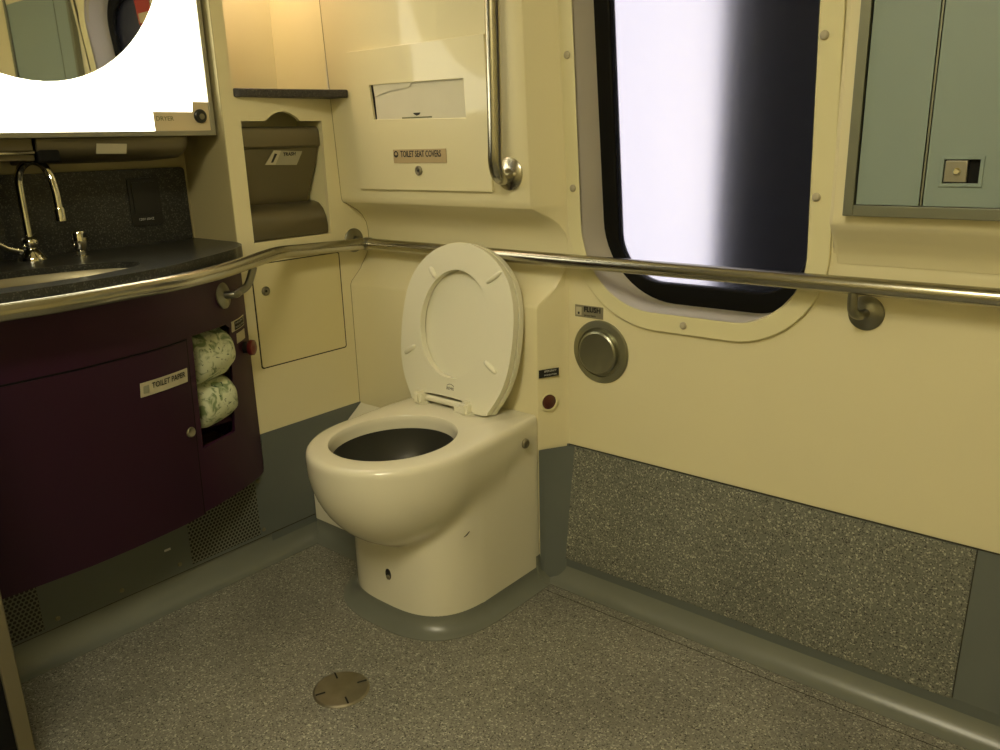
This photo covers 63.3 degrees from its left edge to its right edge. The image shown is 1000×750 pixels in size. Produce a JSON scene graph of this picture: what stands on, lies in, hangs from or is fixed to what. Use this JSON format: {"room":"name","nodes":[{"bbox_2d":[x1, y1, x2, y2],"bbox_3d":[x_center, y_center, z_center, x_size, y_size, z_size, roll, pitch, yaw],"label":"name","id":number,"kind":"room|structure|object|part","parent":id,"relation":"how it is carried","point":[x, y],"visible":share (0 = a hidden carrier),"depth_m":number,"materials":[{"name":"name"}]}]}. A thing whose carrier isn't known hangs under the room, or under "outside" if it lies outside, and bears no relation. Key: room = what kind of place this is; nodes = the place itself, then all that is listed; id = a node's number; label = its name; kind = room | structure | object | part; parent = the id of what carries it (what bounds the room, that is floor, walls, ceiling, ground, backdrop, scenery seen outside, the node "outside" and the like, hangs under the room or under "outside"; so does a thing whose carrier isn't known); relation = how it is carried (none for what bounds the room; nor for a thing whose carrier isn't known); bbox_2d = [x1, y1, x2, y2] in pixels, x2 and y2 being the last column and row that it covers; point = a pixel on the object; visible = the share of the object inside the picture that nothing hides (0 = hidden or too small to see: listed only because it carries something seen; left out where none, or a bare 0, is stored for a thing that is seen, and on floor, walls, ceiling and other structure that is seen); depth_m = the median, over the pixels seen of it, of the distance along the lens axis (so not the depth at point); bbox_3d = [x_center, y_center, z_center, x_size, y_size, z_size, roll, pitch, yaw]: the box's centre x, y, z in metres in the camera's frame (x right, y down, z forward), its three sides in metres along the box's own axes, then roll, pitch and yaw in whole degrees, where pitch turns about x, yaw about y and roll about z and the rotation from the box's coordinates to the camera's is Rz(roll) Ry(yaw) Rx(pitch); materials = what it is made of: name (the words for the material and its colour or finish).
{"room":"public restroom","nodes":[
{"label":"public restroom","id":0,"kind":"room"},
{"bbox_2d":[0,677,16,749],"bbox_3d":[-1.173,-0.324,1.416,0.576,2.200,0.078,12,21,38],"label":"wall partition","id":1,"kind":"structure","parent":0,"point":[7,739],"depth_m":1.51,"materials":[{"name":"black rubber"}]},
{"bbox_2d":[0,592,35,749],"bbox_3d":[-0.935,-0.286,1.260,0.025,2.200,0.028,12,21,38],"label":"trim","id":2,"kind":"structure","parent":1,"relation":"attached to","point":[9,674],"depth_m":1.50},
{"bbox_2d":[0,0,367,447],"bbox_3d":[-0.872,-0.510,2.030,0.217,2.200,1.300,12,21,38],"label":"wall","id":3,"kind":"structure","parent":0,"point":[289,393],"depth_m":2.22,"materials":[{"name":"beige plastic"}]},
{"bbox_2d":[0,167,192,260],"bbox_3d":[-1.099,-0.378,1.926,0.012,0.193,0.775,12,21,38],"label":"backsplash","id":4,"kind":"structure","parent":3,"relation":"attached to","point":[96,203],"depth_m":2.02,"materials":[{"name":"black stone"}]},
{"bbox_2d":[0,0,215,161],"bbox_3d":[-1.048,-0.951,1.702,0.190,0.967,0.777,12,21,38],"label":"upper cabinet","id":5,"kind":"object","parent":3,"relation":"attached to","point":[69,68],"depth_m":1.82,"materials":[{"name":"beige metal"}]},
{"bbox_3d":[-1.175,-0.463,1.681,0.168,0.049,0.337,12,21,38],"label":"towel slot unit","id":6,"kind":"part","parent":5,"relation":"part of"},
{"bbox_2d":[0,0,154,80],"bbox_3d":[-0.990,-1.015,1.626,0.003,0.804,0.664,11,21,38],"label":"oval mirror","id":7,"kind":"object","parent":5,"relation":"attached to","point":[41,40],"depth_m":1.78,"materials":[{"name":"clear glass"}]},
{"bbox_2d":[10,136,187,165],"bbox_3d":[-0.949,-0.538,1.939,0.171,0.060,0.360,12,21,38],"label":"soap dispenser","id":8,"kind":"object","parent":5,"relation":"attached to","point":[50,151],"visible":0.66,"depth_m":1.88,"materials":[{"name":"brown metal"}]},
{"bbox_3d":[-0.898,-0.523,1.876,0.010,0.024,0.070,12,21,38],"label":"label plate","id":9,"kind":"part","parent":8,"relation":"part of","materials":[{"name":"beige plastic"}]},
{"bbox_3d":[-0.777,-0.632,1.979,0.003,0.068,0.147,12,21,38],"label":"corner plate","id":10,"kind":"part","parent":5,"relation":"part of","materials":[{"name":"beige plastic"}]},
{"bbox_2d":[0,273,263,598],"bbox_3d":[-0.903,0.078,1.907,0.484,0.616,0.788,12,21,38],"label":"vanity cabinet","id":11,"kind":"object","parent":3,"relation":"attached to","point":[103,455],"depth_m":1.74,"materials":[{"name":"laminate"}]},
{"bbox_3d":[-0.873,0.200,1.748,0.144,0.470,0.536,12,21,38],"label":"door","id":12,"kind":"part","parent":11,"relation":"part of","materials":[{"name":"laminate"}]},
{"bbox_2d":[0,167,242,302],"bbox_3d":[-0.915,-0.319,1.764,0.517,0.227,0.828,12,21,38],"label":"countertop","id":13,"kind":"structure","parent":11,"relation":"on","point":[96,203],"depth_m":1.96,"materials":[{"name":"black stone"}]},
{"bbox_2d":[0,161,66,261],"bbox_3d":[-1.056,-0.373,1.832,0.159,0.229,0.094,-4,16,-9],"label":"faucet","id":14,"kind":"object","parent":13,"relation":"on","point":[30,253],"visible":0.89,"depth_m":1.83,"materials":[{"name":"silver metal"}]},
{"bbox_3d":[-1.106,-0.285,1.826,0.018,0.041,0.061,6,18,23],"label":"lever","id":15,"kind":"part","parent":14,"relation":"part of","materials":[{"name":"silver metal"}]},
{"bbox_3d":[-1.034,-0.395,1.822,0.122,0.183,0.021,4,17,19],"label":"spout","id":16,"kind":"part","parent":14,"relation":"part of","materials":[{"name":"silver metal"}]},
{"bbox_2d":[0,268,125,287],"bbox_3d":[-0.956,-0.122,1.632,0.230,0.120,0.490,12,21,38],"label":"washbasin","id":17,"kind":"object","parent":13,"relation":"in","point":[35,279],"visible":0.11,"depth_m":1.75,"materials":[{"name":"silver metal"}]},
{"bbox_2d":[70,230,88,257],"bbox_3d":[-0.982,-0.307,1.899,0.040,0.060,0.034,12,21,38],"label":"soap pump","id":18,"kind":"object","parent":13,"relation":"on","point":[78,238],"visible":1,"depth_m":1.89,"materials":[{"name":"silver metal"}]},
{"bbox_2d":[126,177,163,225],"bbox_3d":[-0.922,-0.451,2.111,0.006,0.120,0.084,12,21,38],"label":"power outlet","id":19,"kind":"object","parent":13,"relation":"attached to","point":[143,193],"visible":1,"depth_m":2.11,"materials":[{"name":"black plastic"}]},
{"bbox_2d":[2,468,271,645],"bbox_3d":[-0.920,0.453,2.041,0.013,0.203,0.790,12,21,38],"label":"panel","id":20,"kind":"object","parent":11,"relation":"attached to","point":[243,518],"visible":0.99,"depth_m":2.06,"materials":[{"name":"grey plastic"}]},
{"bbox_2d":[2,587,44,643],"bbox_3d":[-1.102,0.534,1.831,0.001,0.153,0.113,12,21,38],"label":"vent","id":21,"kind":"object","parent":20,"relation":"in","point":[24,611],"depth_m":1.86,"materials":[{"name":"grey metal"}]},
{"bbox_3d":[-0.749,0.017,1.816,0.012,0.034,0.135,6,18,25],"label":"label plate","id":22,"kind":"part","parent":11,"relation":"part of","materials":[{"name":"beige plastic"}]},
{"bbox_2d":[197,375,237,427],"bbox_3d":[-0.746,0.066,2.060,0.115,0.120,0.128,6,18,24],"label":"toilet roll","id":23,"kind":"object","parent":11,"relation":"in","point":[217,396],"visible":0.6,"depth_m":2.02,"materials":[{"name":"paper"}]},
{"bbox_2d":[192,327,235,384],"bbox_3d":[-0.740,-0.050,2.010,0.135,0.140,0.124,6,18,25],"label":"toilet roll","id":24,"kind":"object","parent":23,"relation":"on","point":[214,349],"visible":0.54,"depth_m":1.97,"materials":[{"name":"paper"}]},
{"bbox_2d":[187,483,260,563],"bbox_3d":[-0.755,0.404,2.225,0.001,0.161,0.213,12,21,38],"label":"vent","id":25,"kind":"object","parent":11,"relation":"attached to","point":[234,523],"depth_m":2.23,"materials":[{"name":"grey metal"}]},
{"bbox_2d":[231,315,243,331],"bbox_3d":[-0.672,-0.133,2.085,0.007,0.027,0.094,-1,16,2],"label":"sign","id":26,"kind":"object","parent":11,"relation":"attached to","point":[238,323],"visible":1,"depth_m":2.07,"materials":[{"name":"beige"}]},
{"bbox_2d":[236,329,244,342],"bbox_3d":[-0.673,-0.102,2.107,0.004,0.026,0.065,-1,16,1],"label":"plate","id":27,"kind":"object","parent":11,"relation":"attached to","point":[240,335],"visible":1,"depth_m":2.10,"materials":[{"name":"beige plastic"}]},
{"bbox_3d":[-0.669,-0.072,2.138,0.018,0.032,0.032,0,16,6],"label":"button stem","id":28,"kind":"part","parent":11,"relation":"part of","materials":[{"name":"black plastic"}]},
{"bbox_3d":[-0.660,-0.072,2.137,0.035,0.042,0.042,0,16,6],"label":"call button","id":29,"kind":"part","parent":11,"relation":"part of","materials":[{"name":"red plastic"}]},
{"bbox_2d":[13,514,317,683],"bbox_3d":[-0.852,0.569,2.124,0.051,0.074,0.965,12,21,38],"label":"baseboard","id":30,"kind":"structure","parent":3,"relation":"attached to","point":[37,656],"depth_m":2.08,"materials":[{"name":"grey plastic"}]},
{"bbox_2d":[222,0,328,88],"bbox_3d":[-0.667,-1.016,2.195,0.243,0.548,0.383,12,21,38],"label":"wall niche","id":31,"kind":"object","parent":3,"relation":"in","point":[272,44],"visible":0.46,"depth_m":2.32,"materials":[{"name":"beige plastic"}]},
{"bbox_2d":[233,88,347,98],"bbox_3d":[-0.637,-0.762,2.211,0.325,0.021,0.310,12,21,38],"label":"corner shelf","id":32,"kind":"object","parent":31,"relation":"attached to","point":[237,92],"visible":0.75,"depth_m":2.14,"materials":[{"name":"grey plastic"}]},
{"bbox_2d":[242,126,327,241],"bbox_3d":[-0.621,-0.534,2.252,0.104,0.295,0.254,12,21,38],"label":"dispenser","id":33,"kind":"object","parent":3,"relation":"in","point":[280,162],"visible":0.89,"depth_m":2.23,"materials":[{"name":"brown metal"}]},
{"bbox_3d":[-0.613,-0.587,2.193,0.012,0.038,0.047,12,21,38],"label":"pictogram plate","id":34,"kind":"part","parent":33,"relation":"part of","materials":[{"name":"beige plastic"}]},
{"bbox_3d":[-0.592,-0.594,2.219,0.013,0.041,0.119,12,21,38],"label":"label plate","id":35,"kind":"part","parent":33,"relation":"part of","materials":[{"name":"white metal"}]},
{"bbox_2d":[252,252,346,368],"bbox_3d":[-0.564,-0.189,2.313,0.008,0.290,0.302,12,21,38],"label":"hatch","id":36,"kind":"object","parent":3,"relation":"attached to","point":[298,302],"visible":0.9,"depth_m":2.31,"materials":[{"name":"yellow plastic"}]},
{"bbox_2d":[260,401,360,539],"bbox_3d":[-0.545,0.304,2.465,0.004,0.377,0.380,12,21,38],"label":"wall base panel","id":37,"kind":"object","parent":3,"relation":"attached to","point":[291,499],"depth_m":2.38,"materials":[{"name":"grey plastic"}]},
{"bbox_2d":[317,519,356,561],"bbox_3d":[-0.451,0.484,2.377,0.313,0.074,0.046,12,21,38],"label":"baseboard","id":38,"kind":"structure","parent":3,"relation":"attached to","point":[336,539],"depth_m":2.41,"materials":[{"name":"grey plastic"}]},
{"bbox_2d":[319,0,368,398],"bbox_3d":[-0.455,-0.796,2.298,0.002,1.823,0.141,12,21,38],"label":"trim","id":39,"kind":"structure","parent":3,"relation":"attached to","point":[319,0],"depth_m":2.35,"materials":[{"name":"brown plastic"}]},
{"bbox_2d":[320,0,569,553],"bbox_3d":[-0.163,-0.557,2.120,0.745,2.200,0.141,12,21,38],"label":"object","id":40,"kind":"object","parent":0,"point":[533,216],"visible":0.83,"depth_m":2.07,"materials":[{"name":"beige plastic"}]},
{"bbox_2d":[314,403,378,529],"bbox_3d":[-0.374,0.287,2.405,0.326,0.317,0.208,12,21,38],"label":"panel","id":41,"kind":"object","parent":40,"relation":"attached to","point":[362,408],"visible":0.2,"depth_m":2.46,"materials":[{"name":"plastic"}]},
{"bbox_2d":[346,33,493,191],"bbox_3d":[-0.213,-0.657,2.081,0.490,0.359,0.024,12,21,38],"label":"dispenser","id":42,"kind":"object","parent":40,"relation":"attached to","point":[429,154],"visible":0.96,"depth_m":2.06,"materials":[{"name":"cream plastic"},{"name":"paper"},{"name":"metal"}]},
{"bbox_2d":[373,82,465,118],"bbox_3d":[-0.208,-0.698,2.062,0.326,0.095,0.006,12,21,38],"label":"pack","id":43,"kind":"object","parent":42,"relation":"in","point":[421,101],"visible":1,"depth_m":2.06,"materials":[{"name":"paper"}]},
{"bbox_3d":[-0.209,-0.568,2.104,0.194,0.035,0.003,12,21,38],"label":"label plate","id":44,"kind":"part","parent":42,"relation":"part of","materials":[{"name":"beige plastic"}]},
{"bbox_2d":[484,0,522,190],"bbox_3d":[-0.017,-0.908,1.784,0.078,0.987,0.089,12,21,38],"label":"grab bar","id":45,"kind":"object","parent":40,"relation":"attached to","point":[507,172],"visible":1,"depth_m":1.83,"materials":[{"name":"silver metal"}]},
{"bbox_2d":[540,393,557,410],"bbox_3d":[0.126,0.069,2.080,0.049,0.049,0.004,-9,18,-24],"label":"button","id":46,"kind":"object","parent":40,"relation":"attached to","point":[549,401],"visible":1,"depth_m":2.08,"materials":[{"name":"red plastic"}]},
{"bbox_2d":[539,367,558,378],"bbox_3d":[0.124,-0.005,2.058,0.057,0.021,0.002,-9,18,-24],"label":"sign","id":47,"kind":"object","parent":40,"relation":"attached to","point":[545,373],"visible":1,"depth_m":2.06,"materials":[{"name":"black plastic"}]},
{"bbox_2d":[21,544,966,749],"bbox_3d":[-0.204,0.896,1.116,3.300,0.030,2.650,12,21,38],"label":"floor","id":48,"kind":"structure","parent":0,"point":[239,666],"depth_m":1.78,"materials":[{"name":"plastic"}]},
{"bbox_2d":[313,671,369,708],"bbox_3d":[-0.348,0.688,1.782,0.124,0.007,0.124,12,21,38],"label":"floor drain","id":49,"kind":"object","parent":48,"relation":"on","point":[343,689],"visible":1,"depth_m":1.77,"materials":[{"name":"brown metal"}]},
{"bbox_2d":[305,243,538,616],"bbox_3d":[-0.223,0.152,2.015,0.448,0.897,0.566,12,21,38],"label":"toilet","id":50,"kind":"object","parent":48,"relation":"on","point":[436,488],"visible":1,"depth_m":2.02,"materials":[{"name":"ceramic"}]},
{"bbox_3d":[-0.211,0.057,2.204,0.038,0.037,0.048,12,21,38],"label":"hinge post","id":51,"kind":"part","parent":50,"relation":"part of","materials":[{"name":"beige plastic"}]},
{"bbox_3d":[-0.214,0.362,2.058,0.422,0.469,0.543,12,21,38],"label":"bowl","id":52,"kind":"part","parent":50,"relation":"part of","materials":[{"name":"ceramic"}]},
{"bbox_3d":[-0.113,-0.128,2.122,0.392,0.427,0.101,12,21,38],"label":"seat","id":53,"kind":"part","parent":50,"relation":"part of","materials":[{"name":"beige plastic"}]},
{"bbox_3d":[-0.083,0.084,2.099,0.038,0.037,0.048,12,21,38],"label":"hinge post","id":54,"kind":"part","parent":50,"relation":"part of","materials":[{"name":"beige plastic"}]},
{"bbox_3d":[-0.099,-0.129,2.138,0.396,0.427,0.098,12,21,38],"label":"lid","id":55,"kind":"part","parent":50,"relation":"part of","materials":[{"name":"beige plastic"}]},
{"bbox_2d":[568,0,999,553],"bbox_3d":[0.904,-0.342,1.271,2.085,2.200,0.128,12,21,38],"label":"wall","id":56,"kind":"structure","parent":0,"point":[895,423],"depth_m":1.66,"materials":[{"name":"beige plastic"}]},
{"bbox_2d":[344,568,548,640],"bbox_3d":[-0.160,0.568,2.099,0.548,0.052,0.330,2,17,12],"label":"baseboard","id":57,"kind":"structure","parent":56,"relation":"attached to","point":[379,613],"depth_m":2.03,"materials":[{"name":"grey plastic"}]},
{"bbox_2d":[536,554,550,584],"bbox_3d":[0.129,0.520,2.198,0.048,0.074,0.054,12,21,38],"label":"baseboard","id":58,"kind":"structure","parent":56,"relation":"attached to","point":[545,578],"depth_m":2.19,"materials":[{"name":"grey plastic"}]},
{"bbox_2d":[539,446,574,576],"bbox_3d":[0.157,0.374,2.154,0.101,0.377,0.030,-7,17,-18],"label":"trim","id":59,"kind":"structure","parent":56,"relation":"attached to","point":[555,464],"depth_m":2.15,"materials":[{"name":"grey plastic"}]},
{"bbox_2d":[575,304,602,319],"bbox_3d":[0.219,-0.156,2.002,0.082,0.030,0.004,12,21,38],"label":"sign","id":60,"kind":"object","parent":56,"relation":"attached to","point":[593,312],"visible":1,"depth_m":2.00,"materials":[{"name":"yellow"}]},
{"bbox_2d":[574,320,628,382],"bbox_3d":[0.243,-0.055,2.001,0.159,0.159,0.022,12,21,38],"label":"button","id":61,"kind":"object","parent":56,"relation":"attached to","point":[600,349],"visible":1,"depth_m":1.99,"materials":[{"name":"grey metal"}]},
{"bbox_2d":[547,590,943,749],"bbox_3d":[0.908,0.733,1.517,2.045,0.001,0.002,12,21,38],"label":"trim","id":62,"kind":"structure","parent":56,"relation":"attached to","point":[547,590],"depth_m":1.79,"materials":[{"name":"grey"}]},
{"bbox_2d":[566,447,975,697],"bbox_3d":[0.537,0.412,1.867,0.944,0.306,0.045,12,21,38],"label":"wall panel","id":63,"kind":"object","parent":56,"relation":"attached to","point":[887,601],"depth_m":1.79,"materials":[{"name":"plastic"}]},
{"bbox_2d":[550,566,999,749],"bbox_3d":[0.924,0.681,1.562,2.093,0.074,0.053,12,21,38],"label":"baseboard","id":64,"kind":"structure","parent":56,"relation":"attached to","point":[960,729],"depth_m":1.79,"materials":[{"name":"grey plastic"}]},
{"bbox_2d":[566,443,999,726],"bbox_3d":[0.948,0.526,1.548,2.087,0.377,0.048,12,21,38],"label":"trim","id":65,"kind":"structure","parent":56,"relation":"attached to","point":[976,693],"depth_m":1.57,"materials":[{"name":"grey plastic"}]},
{"bbox_2d":[569,443,999,696],"bbox_3d":[0.959,0.495,1.524,2.050,0.309,0.046,12,21,38],"label":"trim","id":66,"kind":"structure","parent":56,"relation":"attached to","point":[569,443],"depth_m":1.70,"materials":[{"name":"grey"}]},
{"bbox_2d":[829,0,999,274],"bbox_3d":[1.146,-0.721,0.938,1.419,1.300,0.125,12,21,38],"label":"surround","id":67,"kind":"object","parent":56,"relation":"attached to","point":[973,246],"visible":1,"depth_m":1.47,"materials":[{"name":"beige plastic"}]},
{"bbox_2d":[842,0,999,220],"bbox_3d":[0.839,-0.780,1.175,0.564,1.101,0.023,12,21,38],"label":"wall cabinet","id":68,"kind":"object","parent":67,"relation":"attached to","point":[924,135],"visible":1,"depth_m":1.37,"materials":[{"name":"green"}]},
{"bbox_3d":[0.678,-0.814,1.305,0.104,1.060,0.009,12,21,38],"label":"fixed panel","id":69,"kind":"part","parent":68,"relation":"part of","materials":[{"name":"grey metal"}]},
{"bbox_3d":[0.881,-0.772,1.140,0.410,1.060,0.009,12,21,38],"label":"door","id":70,"kind":"part","parent":68,"relation":"part of","materials":[{"name":"grey metal"}]}
]}

